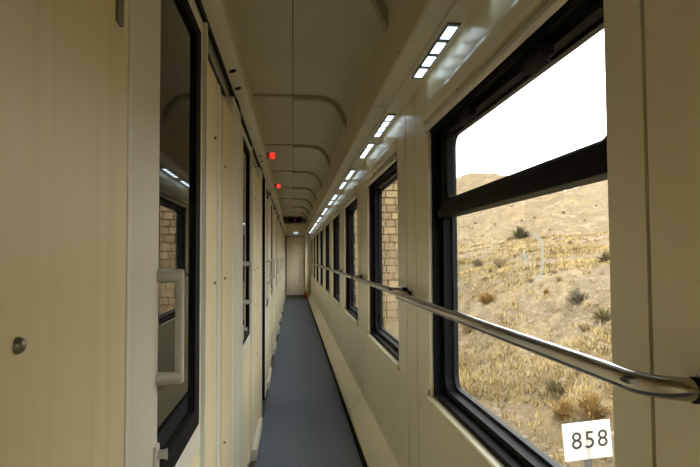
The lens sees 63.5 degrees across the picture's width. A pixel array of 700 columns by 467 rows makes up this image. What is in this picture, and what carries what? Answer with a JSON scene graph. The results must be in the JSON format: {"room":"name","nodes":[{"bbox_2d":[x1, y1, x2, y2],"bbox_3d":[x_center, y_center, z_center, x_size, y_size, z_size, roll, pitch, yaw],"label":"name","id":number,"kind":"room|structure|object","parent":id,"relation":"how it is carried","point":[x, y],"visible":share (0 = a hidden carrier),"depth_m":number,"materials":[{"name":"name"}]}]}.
{"room":"train carriage","nodes":[
{"label":"train carriage","id":0,"kind":"room"},
{"bbox_2d":[0,0,285,466],"bbox_3d":[-1.112,0.353,7.971,0.184,2.600,20.900,0,-2,-6],"label":"wall","id":1,"kind":"structure","parent":0,"point":[66,66],"depth_m":0.74,"materials":[{"name":"paint"}]},
{"bbox_2d":[129,0,202,466],"bbox_3d":[-0.395,0.344,1.310,0.075,2.025,0.792,0,-2,-6],"label":"door","id":2,"kind":"structure","parent":1,"relation":"in","point":[165,381],"depth_m":1.26,"materials":[{"name":"paint"}]},
{"bbox_2d":[240,124,251,466],"bbox_3d":[-0.594,0.425,3.278,0.075,2.025,0.792,0,-2,-6],"label":"door","id":3,"kind":"structure","parent":1,"relation":"in","point":[246,265],"depth_m":3.36,"materials":[{"name":"paint"}]},
{"bbox_2d":[262,178,270,399],"bbox_3d":[-0.810,0.521,5.580,0.082,2.025,0.804,0,-2,-6],"label":"door","id":4,"kind":"structure","parent":1,"relation":"in","point":[265,301],"depth_m":5.21,"materials":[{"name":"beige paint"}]},
{"bbox_2d":[267,152,274,158],"bbox_3d":[-0.726,-0.714,5.197,0.075,0.060,0.040,0,-2,-6],"label":"lamp","id":5,"kind":"object","parent":1,"relation":"attached to","point":[269,155],"visible":0.89,"depth_m":5.18,"materials":[{"name":"red plastic"}]},
{"bbox_2d":[271,201,274,357],"bbox_3d":[-0.990,0.589,7.215,0.075,2.025,0.792,0,-2,-6],"label":"door","id":6,"kind":"structure","parent":1,"relation":"in","point":[273,260],"depth_m":7.36,"materials":[{"name":"paint"}]},
{"bbox_2d":[276,214,278,334],"bbox_3d":[-1.188,0.670,9.183,0.075,2.025,0.792,0,-2,-6],"label":"door","id":7,"kind":"structure","parent":1,"relation":"in","point":[276,214],"depth_m":9.55,"materials":[{"name":"paint"}]},
{"bbox_2d":[283,218,310,297],"bbox_3d":[-1.684,0.796,18.216,1.100,2.760,0.620,0,-2,-6],"label":"wall","id":8,"kind":"structure","parent":0,"point":[290,226],"depth_m":18.40,"materials":[{"name":"beige paint"}]},
{"bbox_2d":[290,231,299,234],"bbox_3d":[-1.784,-0.017,18.405,0.320,0.130,0.050,0,-2,-6],"label":"lamp","id":9,"kind":"object","parent":8,"relation":"attached to","point":[291,232],"visible":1,"depth_m":18.39,"materials":[{"name":"white plastic"}]},
{"bbox_2d":[287,237,304,296],"bbox_3d":[-1.765,1.094,18.377,0.580,1.953,0.109,0,-2,-6],"label":"door","id":10,"kind":"structure","parent":8,"relation":"in","point":[295,245],"depth_m":18.39,"materials":[{"name":"laminate"}]},
{"bbox_2d":[249,298,366,466],"bbox_3d":[-0.679,1.679,7.960,0.960,0.064,20.900,0,-2,-6],"label":"floor","id":11,"kind":"structure","parent":0,"point":[307,422],"depth_m":4.93,"materials":[{"name":"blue carpet"}]},
{"bbox_2d":[229,0,391,222],"bbox_3d":[-0.665,-0.873,8.092,1.100,0.385,21.050,0,-2,-6],"label":"ceiling","id":12,"kind":"structure","parent":0,"point":[306,61],"depth_m":3.87,"materials":[{"name":"paint"}]},
{"bbox_2d":[288,217,300,221],"bbox_3d":[-1.744,-0.456,17.898,0.410,0.175,0.083,0,-2,-6],"label":"display board","id":13,"kind":"object","parent":12,"relation":"attached to","point":[299,218],"visible":1,"depth_m":17.86,"materials":[{"name":"black plastic"}]},
{"bbox_2d":[311,0,699,466],"bbox_3d":[-0.172,0.526,8.052,0.129,3.250,20.912,0,-2,-6],"label":"wall","id":14,"kind":"structure","parent":0,"point":[652,47],"depth_m":0.98,"materials":[{"name":"beige paint"}]},
{"bbox_2d":[310,236,311,276],"bbox_3d":[-1.150,0.709,17.534,0.124,1.265,1.300,0,-2,-6],"label":"window","id":15,"kind":"structure","parent":14,"relation":"in","point":[311,236],"depth_m":18.12,"materials":[{"name":"black glass"}]},
{"bbox_2d":[312,232,314,279],"bbox_3d":[-0.952,0.628,15.565,0.124,1.265,1.300,0,-2,-6],"label":"window","id":16,"kind":"structure","parent":14,"relation":"in","point":[313,234],"depth_m":16.16,"materials":[{"name":"black glass"}]},
{"bbox_2d":[315,229,317,282],"bbox_3d":[-0.753,0.546,13.597,0.124,1.265,1.300,0,-2,-6],"label":"window","id":17,"kind":"structure","parent":14,"relation":"in","point":[316,231],"depth_m":14.19,"materials":[{"name":"beige paint"}]},
{"bbox_2d":[318,223,322,288],"bbox_3d":[-0.555,0.464,11.629,0.124,1.265,1.300,0,-2,-6],"label":"window","id":18,"kind":"structure","parent":14,"relation":"in","point":[320,228],"depth_m":12.20,"materials":[{"name":"beige paint"}]},
{"bbox_2d":[323,216,329,295],"bbox_3d":[-0.357,0.382,9.660,0.124,1.265,1.300,0,-2,-6],"label":"window","id":19,"kind":"structure","parent":14,"relation":"in","point":[326,222],"depth_m":10.24,"materials":[{"name":"beige paint"}]},
{"bbox_2d":[325,205,340,306],"bbox_3d":[-0.198,0.303,7.743,0.192,1.265,1.950,0,-2,-6],"label":"window","id":20,"kind":"structure","parent":14,"relation":"in","point":[334,215],"depth_m":8.25,"materials":[{"name":"beige paint"}]},
{"bbox_2d":[338,181,346,188],"bbox_3d":[-0.079,-0.520,6.097,0.044,0.010,0.575,0,-2,-6],"label":"light strip","id":21,"kind":"object","parent":14,"relation":"attached to","point":[342,185],"visible":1,"depth_m":6.09,"materials":[{"name":"plastic"}]},
{"bbox_2d":[335,185,360,325],"bbox_3d":[0.001,0.221,5.775,0.192,1.265,1.950,0,-2,-6],"label":"window","id":22,"kind":"structure","parent":14,"relation":"in","point":[349,203],"depth_m":6.27,"materials":[{"name":"beige paint"}]},
{"bbox_2d":[345,170,355,178],"bbox_3d":[-0.001,-0.552,5.322,0.044,0.010,0.575,0,-2,-6],"label":"light strip","id":23,"kind":"object","parent":14,"relation":"attached to","point":[351,172],"visible":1,"depth_m":5.26,"materials":[{"name":"plastic"}]},
{"bbox_2d":[308,293,399,466],"bbox_3d":[-0.258,1.562,8.007,0.165,0.178,20.900,0,-2,-6],"label":"baseboard","id":24,"kind":"structure","parent":14,"relation":"attached to","point":[376,451],"depth_m":4.62,"materials":[{"name":"beige paint"}]},
{"bbox_2d":[359,143,374,157],"bbox_3d":[0.119,-0.601,4.128,0.044,0.010,0.575,0,-2,-6],"label":"light strip","id":25,"kind":"object","parent":14,"relation":"attached to","point":[369,146],"visible":1,"depth_m":4.08,"materials":[{"name":"plastic"}]},
{"bbox_2d":[364,139,399,369],"bbox_3d":[0.238,0.137,3.755,0.124,1.265,1.300,0,-2,-6],"label":"window","id":26,"kind":"structure","parent":14,"relation":"in","point":[382,174],"depth_m":4.29,"materials":[{"name":"beige paint"}]},
{"bbox_2d":[373,114,395,136],"bbox_3d":[0.197,-0.633,3.353,0.044,0.010,0.575,0,-2,-6],"label":"light strip","id":27,"kind":"object","parent":14,"relation":"attached to","point":[389,117],"visible":1,"depth_m":3.29,"materials":[{"name":"plastic"}]},
{"bbox_2d":[385,116,393,120],"bbox_3d":[0.219,-0.640,3.138,0.033,0.006,0.103,0,-2,-6],"label":"diffuser","id":28,"kind":"object","parent":27,"relation":"attached to","point":[388,118],"depth_m":3.14,"materials":[{"name":"white plastic"}]},
{"bbox_2d":[306,0,483,232],"bbox_3d":[-0.307,-0.601,8.165,0.188,0.327,21.046,0,-2,-6],"label":"ceiling light panel","id":29,"kind":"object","parent":14,"relation":"attached to","point":[387,85],"depth_m":2.67,"materials":[{"name":"paint"}]},
{"bbox_2d":[412,22,460,78],"bbox_3d":[0.317,-0.683,2.160,0.044,0.010,0.575,0,-2,-6],"label":"light strip","id":30,"kind":"object","parent":14,"relation":"attached to","point":[450,28],"visible":1,"depth_m":2.09,"materials":[{"name":"glowing white light"},{"name":"plastic"}]},
{"bbox_2d":[415,69,426,76],"bbox_3d":[0.296,-0.672,2.369,0.033,0.006,0.103,0,-2,-6],"label":"diffuser","id":31,"kind":"object","parent":30,"relation":"attached to","point":[419,72],"depth_m":2.36,"materials":[{"name":"white plastic"}]},
{"bbox_2d":[422,57,435,65],"bbox_3d":[0.310,-0.678,2.228,0.033,0.006,0.103,0,-2,-6],"label":"diffuser","id":32,"kind":"object","parent":30,"relation":"attached to","point":[427,61],"depth_m":2.22,"materials":[{"name":"white plastic"}]},
{"bbox_2d":[431,43,445,53],"bbox_3d":[0.325,-0.684,2.087,0.033,0.006,0.103,0,-2,-6],"label":"diffuser","id":33,"kind":"object","parent":30,"relation":"attached to","point":[437,48],"depth_m":2.08,"materials":[{"name":"white plastic"}]},
{"bbox_2d":[440,27,457,38],"bbox_3d":[0.339,-0.690,1.945,0.033,0.006,0.103,0,-2,-6],"label":"diffuser","id":34,"kind":"object","parent":30,"relation":"attached to","point":[447,33],"depth_m":1.94,"materials":[{"name":"white plastic"}]},
{"bbox_2d":[352,0,699,466],"bbox_3d":[0.303,0.096,2.768,0.192,1.265,4.040,0,-2,-6],"label":"window","id":35,"kind":"structure","parent":14,"relation":"in","point":[532,36],"depth_m":1.66,"materials":[{"name":"beige paint"}]},
{"label":"outside","id":36,"kind":"structure","parent":0,"visible":0},
{"bbox_2d":[383,173,614,466],"bbox_3d":[50.049,-4.222,156.103,129.100,25.842,360.000,0,-2,-6],"label":"ground","id":37,"kind":"structure","parent":36,"point":[508,377],"depth_m":12.98,"materials":[{"name":"beige soil"}]},
{"bbox_2d":[354,181,398,325],"bbox_3d":[0.963,-0.154,22.724,2.993,8.000,5.025,0,-2,-6],"label":"brick wall","id":38,"kind":"structure","parent":37,"relation":"on","point":[389,195],"depth_m":20.22,"materials":[{"name":"beige brick"}]},
{"bbox_2d":[460,324,472,333],"bbox_3d":[2.861,2.295,13.848,0.507,0.384,0.513,0,-2,2],"label":"shrub","id":39,"kind":"object","parent":37,"relation":"on","point":[466,329],"visible":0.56,"depth_m":13.76,"materials":[{"name":"plant"}]},
{"bbox_2d":[471,258,483,267],"bbox_3d":[4.709,1.089,20.840,0.703,0.460,0.816,0,-2,-16],"label":"shrub","id":40,"kind":"object","parent":37,"relation":"on","point":[476,262],"visible":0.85,"depth_m":20.76,"materials":[{"name":"plant"}]},
{"bbox_2d":[473,290,497,303],"bbox_3d":[3.575,1.676,14.787,0.768,0.417,0.619,0,-2,-2],"label":"shrub","id":41,"kind":"object","parent":37,"relation":"on","point":[487,298],"visible":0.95,"depth_m":14.74,"materials":[{"name":"brown plant"}]},
{"bbox_2d":[491,254,508,267],"bbox_3d":[4.929,0.910,18.567,0.718,0.542,0.743,-2,-3,30],"label":"shrub","id":42,"kind":"object","parent":37,"relation":"on","point":[498,261],"visible":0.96,"depth_m":18.48,"materials":[{"name":"plant"}]},
{"bbox_2d":[508,225,530,238],"bbox_3d":[20.424,-0.123,68.587,3.440,1.943,3.475,-2,-3,36],"label":"shrub","id":43,"kind":"object","parent":37,"relation":"on","point":[518,233],"visible":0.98,"depth_m":68.06,"materials":[{"name":"plant"}]},
{"bbox_2d":[539,374,566,398],"bbox_3d":[3.082,2.302,8.493,0.502,0.344,0.751,-1,-3,23],"label":"shrub","id":44,"kind":"object","parent":37,"relation":"on","point":[555,388],"visible":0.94,"depth_m":8.46,"materials":[{"name":"plant"}]},
{"bbox_2d":[545,396,577,420],"bbox_3d":[2.954,2.433,7.825,0.559,0.357,0.618,-2,-3,30],"label":"shrub","id":45,"kind":"object","parent":37,"relation":"on","point":[565,405],"visible":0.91,"depth_m":7.78,"materials":[{"name":"brown plant"}]},
{"bbox_2d":[563,287,589,302],"bbox_3d":[4.416,1.212,11.047,0.600,0.356,0.630,-1,-3,24],"label":"shrub","id":46,"kind":"object","parent":37,"relation":"on","point":[577,296],"visible":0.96,"depth_m":11.01,"materials":[{"name":"grey plant"}]},
{"bbox_2d":[577,321,591,331],"bbox_3d":[4.048,1.607,9.788,0.263,0.233,0.301,1,-3,-26],"label":"shrub","id":47,"kind":"object","parent":37,"relation":"on","point":[584,325],"visible":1,"depth_m":9.77,"materials":[{"name":"plant"}]},
{"bbox_2d":[562,419,612,466],"bbox_3d":[2.555,2.561,6.104,0.567,1.105,0.066,0,-2,-5],"label":"sign","id":48,"kind":"object","parent":37,"relation":"on","point":[586,441],"visible":1,"depth_m":6.09,"materials":[{"name":"metal"}]},
{"bbox_2d":[565,391,612,420],"bbox_3d":[3.186,2.283,7.453,0.706,0.443,0.758,-2,-3,29],"label":"shrub","id":49,"kind":"object","parent":37,"relation":"on","point":[589,407],"visible":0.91,"depth_m":7.41,"materials":[{"name":"brown plant"}]},
{"bbox_2d":[588,307,610,321],"bbox_3d":[4.305,1.373,9.652,0.490,0.321,0.617,2,-3,-42],"label":"shrub","id":50,"kind":"object","parent":37,"relation":"on","point":[603,314],"visible":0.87,"depth_m":9.60,"materials":[{"name":"plant"}]},
{"bbox_2d":[594,249,609,261],"bbox_3d":[6.361,0.569,14.041,0.704,0.372,0.653,0,-2,-11],"label":"shrub","id":51,"kind":"object","parent":37,"relation":"on","point":[604,257],"visible":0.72,"depth_m":13.96,"materials":[{"name":"plant"}]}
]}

